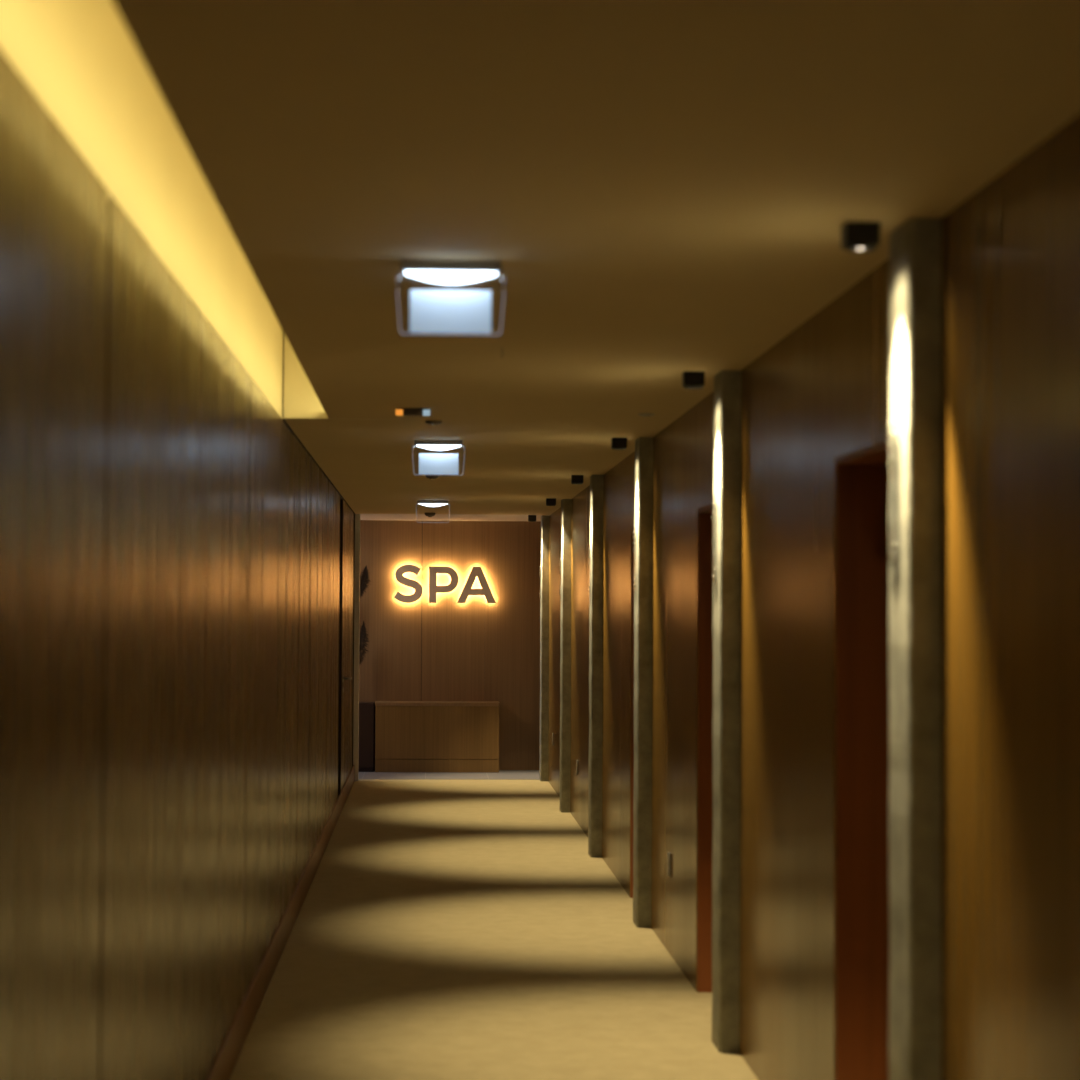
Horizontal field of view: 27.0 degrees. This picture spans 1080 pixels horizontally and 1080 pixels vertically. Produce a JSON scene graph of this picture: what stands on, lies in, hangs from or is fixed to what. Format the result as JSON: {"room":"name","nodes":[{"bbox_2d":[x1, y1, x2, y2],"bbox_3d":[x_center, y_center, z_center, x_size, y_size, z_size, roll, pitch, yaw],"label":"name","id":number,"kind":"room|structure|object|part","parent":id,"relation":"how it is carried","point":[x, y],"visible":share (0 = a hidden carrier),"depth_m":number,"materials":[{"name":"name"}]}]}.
{"room":"spa corridor","nodes":[
{"label":"spa corridor","id":0,"kind":"room"},
{"bbox_2d":[0,49,354,1079],"bbox_3d":[-1.226,0.633,8.884,0.203,2.500,24.500,0,-2,-3],"label":"wall","id":1,"kind":"structure","parent":0,"point":[172,550],"depth_m":5.24,"materials":[{"name":"brown wood"}]},
{"bbox_2d":[205,765,354,1079],"bbox_3d":[-1.128,1.808,8.879,0.014,0.152,24.350,0,-2,-3],"label":"baseboard","id":2,"kind":"structure","parent":1,"relation":"attached to","point":[222,1068],"depth_m":9.66,"materials":[{"name":"brown wood"}]},
{"bbox_2d":[341,554,351,788],"bbox_3d":[-1.597,1.075,18.579,0.108,1.900,0.900,0,-2,-3],"label":"door","id":3,"kind":"structure","parent":1,"relation":"in","point":[344,628],"depth_m":18.53,"materials":[{"name":"brown wood"}]},
{"bbox_2d":[353,514,359,780],"bbox_3d":[-1.730,1.008,21.119,0.067,2.499,0.080,0,-2,-3],"label":"trim","id":4,"kind":"structure","parent":1,"relation":"attached to","point":[357,516],"depth_m":21.08,"materials":[{"name":"brown wood"}]},
{"bbox_2d":[358,770,538,778],"bbox_3d":[-2.293,2.332,21.977,5.251,0.099,1.450,0,-2,-3],"label":"floor","id":5,"kind":"structure","parent":0,"point":[502,774],"depth_m":21.86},
{"bbox_2d":[358,702,374,771],"bbox_3d":[-2.082,1.954,22.375,0.868,0.680,0.292,0,-2,-3],"label":"planter","id":6,"kind":"object","parent":5,"relation":"on","point":[366,709],"visible":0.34,"depth_m":22.25,"materials":[{"name":"brown wood"}]},
{"bbox_2d":[359,565,370,664],"bbox_3d":[-1.874,0.931,22.386,0.391,1.367,0.160,0,-2,-3],"label":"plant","id":7,"kind":"object","parent":6,"relation":"on","point":[364,580],"visible":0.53,"depth_m":22.37,"materials":[{"name":"green plant"}]},
{"bbox_2d":[375,701,499,771],"bbox_3d":[-1.023,1.957,22.407,1.234,0.688,0.334,0,-2,-3],"label":"reception desk","id":8,"kind":"object","parent":5,"relation":"on","point":[411,736],"visible":1,"depth_m":22.24,"materials":[{"name":"brown wood"}]},
{"bbox_2d":[471,779,538,779],"bbox_3d":[-0.847,2.269,21.326,1.828,0.007,0.026,0,-2,-3],"label":"trim","id":9,"kind":"structure","parent":5,"relation":"on","point":[471,779],"depth_m":21.34,"materials":[{"name":"grey metal"}]},
{"bbox_2d":[359,520,540,769],"bbox_3d":[-2.415,1.048,22.576,5.051,2.501,0.080,0,-2,-3],"label":"wall","id":10,"kind":"structure","parent":0,"point":[446,649],"depth_m":22.62,"materials":[{"name":"brown wood"}]},
{"bbox_2d":[394,565,422,602],"bbox_3d":[-1.319,0.442,22.577,0.280,0.371,0.068,0,-2,-3],"label":"letter","id":11,"kind":"object","parent":10,"relation":"attached to","point":[399,573],"depth_m":22.54,"materials":[{"name":"beige"}]},
{"bbox_2d":[429,566,458,602],"bbox_3d":[-0.965,0.447,22.595,0.291,0.362,0.068,0,-2,-3],"label":"letter","id":12,"kind":"object","parent":10,"relation":"attached to","point":[435,589],"depth_m":22.56,"materials":[{"name":"beige"}]},
{"bbox_2d":[457,567,495,602],"bbox_3d":[-0.638,0.453,22.611,0.381,0.352,0.068,0,-2,-3],"label":"letter","id":13,"kind":"object","parent":10,"relation":"attached to","point":[476,571],"depth_m":22.58,"materials":[{"name":"beige"}]},
{"bbox_2d":[229,779,757,1079],"bbox_3d":[-0.227,1.942,8.995,2.428,0.100,24.700,0,-2,-3],"label":"floor","id":14,"kind":"structure","parent":0,"point":[443,929],"depth_m":10.21,"materials":[{"name":"beige carpet"}]},
{"bbox_2d":[539,516,549,780],"bbox_3d":[0.052,1.022,21.282,0.093,2.499,0.228,0,-2,-3],"label":"concrete pillar","id":15,"kind":"structure","parent":0,"point":[545,520],"depth_m":21.17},
{"bbox_2d":[559,499,571,812],"bbox_3d":[0.215,0.923,18.054,0.093,2.499,0.228,0,-2,-3],"label":"concrete pillar","id":16,"kind":"structure","parent":0,"point":[566,504],"depth_m":17.95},
{"bbox_2d":[588,475,602,856],"bbox_3d":[0.377,0.825,14.825,0.093,2.499,0.228,0,-2,-3],"label":"concrete pillar","id":17,"kind":"structure","parent":0,"point":[596,481],"depth_m":14.72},
{"bbox_2d":[113,0,1079,520],"bbox_3d":[-1.659,-0.613,9.727,5.251,0.046,26.150,0,-2,-3],"label":"ceiling","id":18,"kind":"structure","parent":0,"point":[661,190],"depth_m":4.57,"materials":[{"name":"beige paint"}]},
{"bbox_2d":[0,0,414,419],"bbox_3d":[-0.544,-1.056,3.632,0.737,0.600,13.841,0,-2,-3],"label":"cove","id":19,"kind":"object","parent":18,"relation":"attached to","point":[80,59],"visible":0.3,"depth_m":5.37,"materials":[{"name":"paint"}]},
{"bbox_2d":[396,408,429,415],"bbox_3d":[-0.562,-0.565,9.956,0.152,0.032,0.060,0,-2,-3],"label":"sensor box","id":20,"kind":"object","parent":18,"relation":"attached to","point":[399,411],"visible":1,"depth_m":9.93,"materials":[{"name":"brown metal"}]},
{"bbox_2d":[396,409,402,415],"bbox_3d":[-0.622,-0.564,9.953,0.032,0.023,0.056,0,-2,-3],"label":"lamp","id":21,"kind":"object","parent":20,"relation":"on","point":[399,412],"depth_m":9.93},
{"bbox_3d":[-0.562,-0.578,9.957,0.152,0.005,0.060,0,-2,-3],"label":"mounting plate","id":22,"kind":"part","parent":20,"relation":"part of","materials":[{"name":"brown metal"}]},
{"bbox_2d":[423,410,429,415],"bbox_3d":[-0.502,-0.563,9.959,0.032,0.023,0.056,0,-2,-3],"label":"lamp","id":23,"kind":"object","parent":20,"relation":"on","point":[425,412],"depth_m":9.93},
{"bbox_2d":[425,513,434,516],"bbox_3d":[-1.014,-0.230,20.732,0.100,0.042,0.100,0,-2,-3],"label":"smoke detector","id":24,"kind":"object","parent":18,"relation":"attached to","point":[426,514],"visible":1,"depth_m":20.70,"materials":[{"name":"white plastic"}]},
{"bbox_2d":[425,474,438,479],"bbox_3d":[-0.707,-0.414,14.753,0.090,0.040,0.090,0,-2,-3],"label":"smoke detector","id":25,"kind":"object","parent":18,"relation":"attached to","point":[431,477],"visible":0.8,"depth_m":14.73,"materials":[{"name":"white plastic"}]},
{"bbox_2d":[416,500,449,522],"bbox_3d":[-0.874,-0.233,18.365,0.278,0.182,0.080,0,-2,-3],"label":"emergency light","id":26,"kind":"object","parent":18,"relation":"attached to","point":[431,503],"visible":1,"depth_m":18.33,"materials":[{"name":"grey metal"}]},
{"bbox_2d":[425,420,441,424],"bbox_3d":[-0.502,-0.551,10.610,0.080,0.018,0.080,0,-2,-3],"label":"smoke detector","id":27,"kind":"object","parent":18,"relation":"attached to","point":[432,422],"visible":1,"depth_m":10.58,"materials":[{"name":"white plastic"}]},
{"bbox_2d":[412,440,464,474],"bbox_3d":[-0.532,-0.432,11.817,0.278,0.182,0.080,0,-2,-3],"label":"emergency light","id":28,"kind":"object","parent":18,"relation":"attached to","point":[429,463],"visible":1,"depth_m":11.83,"materials":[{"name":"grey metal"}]},
{"bbox_2d":[397,260,504,334],"bbox_3d":[-0.228,-0.618,5.747,0.278,0.182,0.080,0,-2,-3],"label":"emergency light","id":29,"kind":"object","parent":18,"relation":"attached to","point":[432,312],"visible":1,"depth_m":5.76,"materials":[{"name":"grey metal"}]},
{"bbox_2d":[528,515,535,521],"bbox_3d":[-0.075,-0.203,21.199,0.076,0.058,0.076,0,-2,-3],"label":"ceiling spotlight","id":30,"kind":"object","parent":18,"relation":"attached to","point":[531,518],"visible":1,"depth_m":21.16,"materials":[{"name":"black metal"}]},
{"bbox_2d":[546,498,555,505],"bbox_3d":[0.088,-0.301,17.971,0.076,0.058,0.076,0,-2,-3],"label":"ceiling spotlight","id":31,"kind":"object","parent":18,"relation":"attached to","point":[549,501],"visible":1,"depth_m":17.93,"materials":[{"name":"black metal"}]},
{"bbox_2d":[571,475,582,483],"bbox_3d":[0.246,-0.397,14.832,0.076,0.058,0.076,0,-2,-3],"label":"ceiling spotlight","id":32,"kind":"object","parent":18,"relation":"attached to","point":[575,479],"visible":1,"depth_m":14.79,"materials":[{"name":"black metal"}]},
{"bbox_2d":[611,438,626,449],"bbox_3d":[0.408,-0.496,11.604,0.076,0.058,0.076,0,-2,-3],"label":"ceiling spotlight","id":33,"kind":"object","parent":18,"relation":"attached to","point":[616,443],"visible":1,"depth_m":11.57,"materials":[{"name":"black metal"}]},
{"bbox_2d":[638,413,654,416],"bbox_3d":[0.481,-0.563,10.159,0.076,0.012,0.076,0,-2,-3],"label":"sprinkler","id":34,"kind":"object","parent":18,"relation":"attached to","point":[640,414],"visible":1,"depth_m":10.13,"materials":[{"name":"grey metal"}]},
{"bbox_2d":[682,371,704,388],"bbox_3d":[0.571,-0.594,8.375,0.076,0.058,0.076,0,-2,-3],"label":"ceiling spotlight","id":35,"kind":"object","parent":18,"relation":"attached to","point":[690,379],"visible":1,"depth_m":8.34,"materials":[{"name":"black metal"}]},
{"bbox_2d":[841,221,879,251],"bbox_3d":[0.733,-0.693,5.147,0.076,0.058,0.076,0,-2,-3],"label":"ceiling spotlight","id":36,"kind":"object","parent":18,"relation":"attached to","point":[855,236],"visible":1,"depth_m":5.11,"materials":[{"name":"black metal"}]},
{"bbox_2d":[633,437,652,927],"bbox_3d":[0.540,0.726,11.597,0.093,2.499,0.228,0,-2,-3],"label":"concrete pillar","id":37,"kind":"structure","parent":0,"point":[642,791],"depth_m":11.49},
{"bbox_2d":[712,370,740,1052],"bbox_3d":[0.702,0.628,8.369,0.093,2.499,0.228,0,-2,-3],"label":"concrete pillar","id":38,"kind":"structure","parent":0,"point":[727,383],"depth_m":8.27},
{"bbox_2d":[711,501,716,578],"bbox_3d":[0.650,-0.002,8.409,0.014,0.330,0.105,0,-2,-3],"label":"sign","id":39,"kind":"object","parent":38,"relation":"attached to","point":[713,502],"visible":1,"depth_m":8.41,"materials":[{"name":"silver plastic"}]},
{"bbox_2d":[548,114,1079,1079],"bbox_3d":[0.815,0.670,9.737,0.310,2.500,26.000,0,-2,-3],"label":"wall","id":40,"kind":"structure","parent":0,"point":[1010,251],"depth_m":5.79,"materials":[{"name":"brown wood"}]},
{"bbox_2d":[631,533,634,897],"bbox_3d":[0.660,0.971,12.220,0.246,2.049,0.932,0,-2,-3],"label":"door","id":41,"kind":"structure","parent":40,"relation":"in","point":[633,536],"depth_m":12.66,"materials":[{"name":"brown wood"}]},
{"bbox_2d":[667,852,670,876],"bbox_3d":[0.606,1.525,10.572,0.010,0.110,0.080,0,-2,-3],"label":"wall socket","id":42,"kind":"object","parent":40,"relation":"attached to","point":[669,853],"visible":1,"depth_m":10.54,"materials":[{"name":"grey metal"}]},
{"bbox_2d":[697,504,713,991],"bbox_3d":[0.820,0.874,9.050,0.246,2.049,1.042,0,-2,-3],"label":"door","id":43,"kind":"structure","parent":40,"relation":"in","point":[706,532],"depth_m":9.54,"materials":[{"name":"brown wood"}]},
{"bbox_2d":[835,439,889,1079],"bbox_3d":[0.982,0.776,5.826,0.246,2.049,1.042,0,-2,-3],"label":"door","id":44,"kind":"structure","parent":40,"relation":"in","point":[862,475],"depth_m":6.33,"materials":[{"name":"brown wood"}]},
{"bbox_2d":[888,218,940,1079],"bbox_3d":[0.865,0.529,5.140,0.093,2.499,0.228,0,-2,-3],"label":"concrete pillar","id":45,"kind":"structure","parent":0,"point":[914,1052],"depth_m":5.05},
{"bbox_2d":[887,434,897,559],"bbox_3d":[0.813,-0.101,5.180,0.014,0.330,0.105,0,-2,-3],"label":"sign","id":46,"kind":"object","parent":45,"relation":"attached to","point":[890,461],"visible":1,"depth_m":5.18,"materials":[{"name":"silver plastic"}]}
]}

